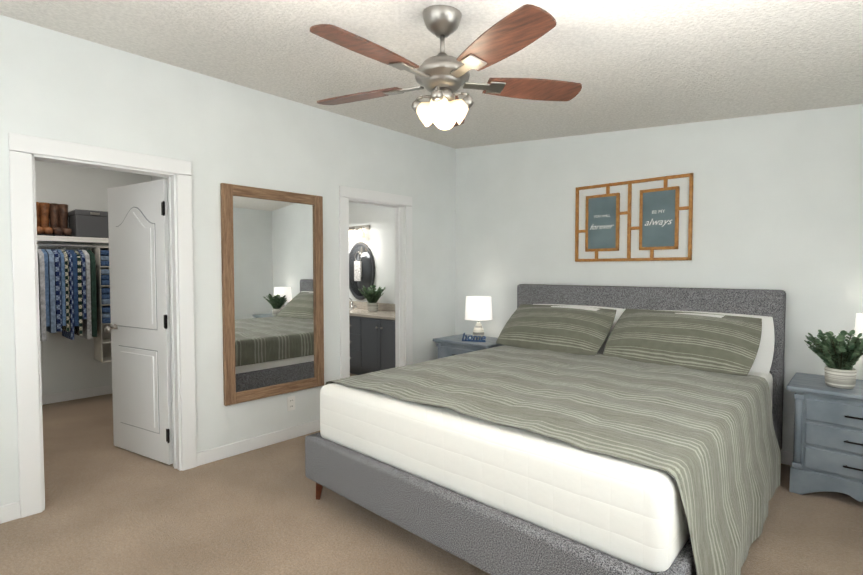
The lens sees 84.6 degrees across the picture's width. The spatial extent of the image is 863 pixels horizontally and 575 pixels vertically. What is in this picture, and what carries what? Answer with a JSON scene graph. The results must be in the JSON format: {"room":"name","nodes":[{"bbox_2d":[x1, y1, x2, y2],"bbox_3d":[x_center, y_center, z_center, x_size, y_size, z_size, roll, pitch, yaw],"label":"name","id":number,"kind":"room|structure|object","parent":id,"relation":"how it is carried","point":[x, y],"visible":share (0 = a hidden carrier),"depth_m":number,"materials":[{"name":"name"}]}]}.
{"room":"bedroom","nodes":[
{"label":"bedroom","id":0,"kind":"room"},
{"bbox_2d":[35,160,150,394],"bbox_3d":[-4.083,-0.228,4.781,0.100,2.860,2.280,2,3,43],"label":"wall","id":1,"kind":"structure","parent":0,"point":[67,365],"depth_m":5.03,"materials":[{"name":"paint"}]},
{"bbox_2d":[37,235,108,242],"bbox_3d":[-3.915,-0.351,4.609,0.367,0.300,2.294,2,3,43],"label":"closet shelf","id":2,"kind":"object","parent":1,"relation":"attached to","point":[69,239],"depth_m":4.71,"materials":[{"name":"white wood"}]},
{"bbox_2d":[68,209,108,237],"bbox_3d":[-3.562,-0.653,4.966,0.348,0.275,0.332,2,3,43],"label":"box","id":3,"kind":"object","parent":2,"relation":"on","point":[88,223],"visible":0.77,"depth_m":4.83,"materials":[{"name":"grey"}]},
{"bbox_2d":[91,247,111,362],"bbox_3d":[-3.417,0.173,4.999,0.325,1.183,0.180,2,3,43],"label":"organizer","id":4,"kind":"object","parent":2,"relation":"hanging from","point":[102,347],"visible":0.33,"depth_m":4.88,"materials":[{"name":"white wood"}]},
{"bbox_2d":[42,385,111,404],"bbox_3d":[-4.047,1.156,4.785,0.014,0.095,2.220,2,3,43],"label":"baseboard","id":5,"kind":"structure","parent":1,"relation":"attached to","point":[97,391],"depth_m":5.06,"materials":[{"name":"white"}]},
{"bbox_2d":[151,176,166,180],"bbox_3d":[-2.309,-0.227,4.767,2.730,2.860,0.100,2,3,43],"label":"wall","id":6,"kind":"structure","parent":0,"point":[153,178],"depth_m":5.43,"materials":[{"name":"paint"}]},
{"bbox_2d":[0,15,455,505],"bbox_3d":[-1.429,-0.185,3.619,0.120,2.860,5.140,2,3,43],"label":"wall","id":7,"kind":"structure","parent":0,"point":[57,85],"depth_m":3.40,"materials":[{"name":"paint"}]},
{"bbox_2d":[0,501,19,523],"bbox_3d":[-2.652,1.248,2.241,0.014,0.095,1.080,2,3,43],"label":"baseboard","id":8,"kind":"structure","parent":7,"relation":"attached to","point":[10,512],"depth_m":2.60,"materials":[{"name":"white"}]},
{"bbox_2d":[8,132,196,517],"bbox_3d":[-2.018,0.207,2.993,0.160,2.120,0.940,2,3,43],"label":"trim","id":9,"kind":"structure","parent":7,"relation":"attached to","point":[26,152],"depth_m":2.71,"materials":[{"name":"white wood"}]},
{"bbox_2d":[104,179,172,464],"bbox_3d":[-2.164,0.244,3.464,0.736,1.988,0.254,2,3,43],"label":"closet door","id":10,"kind":"structure","parent":7,"relation":"in","point":[138,328],"depth_m":3.43,"materials":[{"name":"white wood"}]},
{"bbox_2d":[197,419,319,465],"bbox_3d":[-1.231,1.192,3.786,0.014,0.095,1.240,2,3,43],"label":"baseboard","id":11,"kind":"structure","parent":7,"relation":"attached to","point":[218,453],"depth_m":3.64,"materials":[{"name":"white"}]},
{"bbox_2d":[220,183,323,405],"bbox_3d":[-1.219,0.045,3.740,0.034,1.610,0.850,2,3,43],"label":"wall mirror","id":12,"kind":"object","parent":7,"relation":"attached to","point":[272,289],"visible":0.98,"depth_m":3.70,"materials":[{"name":"brown wood"}]},
{"bbox_2d":[287,396,294,410],"bbox_3d":[-1.144,0.946,3.874,0.008,0.116,0.072,2,3,43],"label":"electrical outlet plate","id":13,"kind":"object","parent":7,"relation":"attached to","point":[290,403],"visible":1,"depth_m":3.87,"materials":[{"name":"white plastic"}]},
{"bbox_2d":[339,185,412,378],"bbox_3d":[-0.556,0.150,4.582,0.160,2.120,0.900,2,3,43],"label":"trim","id":14,"kind":"structure","parent":7,"relation":"attached to","point":[401,205],"depth_m":4.77,"materials":[{"name":"white wood"}]},
{"bbox_2d":[349,202,394,303],"bbox_3d":[-0.525,-0.290,6.508,2.700,2.860,0.120,2,3,43],"label":"wall","id":15,"kind":"structure","parent":0,"point":[378,240],"depth_m":6.58,"materials":[{"name":"paint"}]},
{"bbox_2d":[354,251,361,280],"bbox_3d":[-1.062,-0.308,6.883,0.150,0.428,0.042,2,3,43],"label":"towel","id":16,"kind":"object","parent":15,"relation":"attached to","point":[357,270],"visible":1,"depth_m":6.86,"materials":[{"name":"white fabric"}]},
{"bbox_2d":[349,225,369,238],"bbox_3d":[-1.159,-0.805,6.908,0.640,0.180,0.154,2,3,43],"label":"sconce","id":17,"kind":"object","parent":15,"relation":"attached to","point":[360,234],"visible":0.62,"depth_m":6.81,"materials":[{"name":"white glass"}]},
{"bbox_2d":[349,242,374,299],"bbox_3d":[-1.036,-0.239,6.900,0.635,0.842,0.030,2,3,43],"label":"bathroom mirror","id":18,"kind":"object","parent":15,"relation":"attached to","point":[368,267],"visible":0.83,"depth_m":6.86,"materials":[{"name":"grey mirror"}]},
{"bbox_2d":[349,302,394,309],"bbox_3d":[-0.568,0.271,6.495,2.030,0.100,0.020,2,3,43],"label":"backsplash","id":19,"kind":"structure","parent":15,"relation":"attached to","point":[360,305],"depth_m":6.73,"materials":[{"name":"beige stone"}]},
{"bbox_2d":[0,373,862,574],"bbox_3d":[-0.805,1.307,3.303,7.500,0.100,5.800,2,3,43],"label":"floor","id":20,"kind":"structure","parent":0,"point":[111,508],"depth_m":2.57,"materials":[{"name":"carpet"}]},
{"bbox_2d":[349,314,360,374],"bbox_3d":[-0.856,0.752,6.404,0.390,0.785,0.568,2,3,43],"label":"base cabinet","id":21,"kind":"object","parent":20,"relation":"on","point":[354,319],"depth_m":6.15,"materials":[{"name":"grey wood"}]},
{"bbox_2d":[361,314,394,373],"bbox_3d":[-0.437,0.766,6.019,0.748,0.785,0.568,2,3,43],"label":"base cabinet","id":22,"kind":"object","parent":20,"relation":"on","point":[372,341],"depth_m":5.85,"materials":[{"name":"grey wood"}]},
{"bbox_2d":[349,306,394,317],"bbox_3d":[-0.757,0.346,6.293,2.030,0.035,0.576,2,3,43],"label":"countertop","id":23,"kind":"structure","parent":22,"relation":"on","point":[352,309],"depth_m":6.15,"materials":[{"name":"beige stone"}]},
{"bbox_2d":[358,285,384,311],"bbox_3d":[-0.807,0.143,6.435,0.370,0.357,0.408,2,3,43],"label":"potted plant","id":24,"kind":"object","parent":23,"relation":"on","point":[373,296],"visible":1,"depth_m":6.39,"materials":[{"name":"green plant"}]},
{"bbox_2d":[433,334,501,358],"bbox_3d":[0.440,0.866,4.894,0.700,0.667,0.530,2,3,43],"label":"nightstand","id":25,"kind":"object","parent":20,"relation":"on","point":[453,345],"visible":0.23,"depth_m":4.78,"materials":[{"name":"paint"}]},
{"bbox_2d":[462,333,485,341],"bbox_3d":[0.422,0.496,4.728,0.240,0.080,0.028,1,2,21],"label":"home sign","id":26,"kind":"object","parent":25,"relation":"on","point":[476,340],"visible":1,"depth_m":4.72,"materials":[{"name":"wood"}]},
{"bbox_2d":[465,296,491,338],"bbox_3d":[0.485,0.313,4.894,0.280,0.435,0.280,2,3,43],"label":"lamp","id":27,"kind":"object","parent":25,"relation":"on","point":[478,308],"visible":0.94,"depth_m":4.79,"materials":[{"name":"fabric"}]},
{"bbox_2d":[305,284,785,574],"bbox_3d":[0.846,0.645,3.096,2.179,1.241,2.565,2,3,43],"label":"bed","id":28,"kind":"object","parent":20,"relation":"on","point":[592,430],"visible":1,"depth_m":2.30,"materials":[{"name":"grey fabric"}]},
{"bbox_2d":[786,372,862,501],"bbox_3d":[2.619,0.938,2.892,0.700,0.667,0.530,2,3,43],"label":"nightstand","id":29,"kind":"object","parent":20,"relation":"on","point":[828,442],"visible":1,"depth_m":2.83,"materials":[{"name":"paint"}]},
{"bbox_2d":[804,330,862,388],"bbox_3d":[2.463,0.422,2.888,0.321,0.362,0.328,2,3,43],"label":"plant","id":30,"kind":"object","parent":29,"relation":"on","point":[839,356],"visible":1,"depth_m":2.84,"materials":[{"name":"green plant"}]},
{"bbox_2d":[854,313,862,341],"bbox_3d":[2.767,0.385,2.907,0.280,0.435,0.280,2,3,43],"label":"lamp","id":31,"kind":"object","parent":29,"relation":"on","point":[859,324],"visible":0.52,"depth_m":2.93,"materials":[{"name":"fabric"}]},
{"bbox_2d":[0,0,862,148],"bbox_3d":[0.124,-1.315,2.150,4.340,0.478,5.140,2,3,43],"label":"ceiling","id":32,"kind":"structure","parent":0,"point":[631,64],"depth_m":2.63,"materials":[{"name":"paint"}]},
{"bbox_2d":[310,4,581,129],"bbox_3d":[0.014,-1.021,2.188,1.337,0.514,1.282,2,3,43],"label":"fan","id":33,"kind":"object","parent":32,"relation":"hanging from","point":[442,77],"visible":1,"depth_m":2.14,"materials":[{"name":"brown wood"}]},
{"bbox_2d":[455,104,862,451],"bbox_3d":[1.867,-0.199,3.998,4.220,2.860,0.120,2,3,43],"label":"wall","id":34,"kind":"structure","parent":0,"point":[777,201],"depth_m":3.67,"materials":[{"name":"paint"}]},
{"bbox_2d":[575,173,693,261],"bbox_3d":[1.687,-0.566,4.048,0.970,0.680,0.025,2,3,43],"label":"picture frames","id":35,"kind":"object","parent":34,"relation":"attached to","point":[658,226],"visible":1,"depth_m":3.97,"materials":[{"name":"brown wood"}]},
{"bbox_2d":[780,450,792,465],"bbox_3d":[1.763,1.182,4.053,4.060,0.095,0.014,2,3,43],"label":"baseboard","id":36,"kind":"structure","parent":34,"relation":"attached to","point":[786,457],"depth_m":3.36,"materials":[{"name":"white"}]}
]}

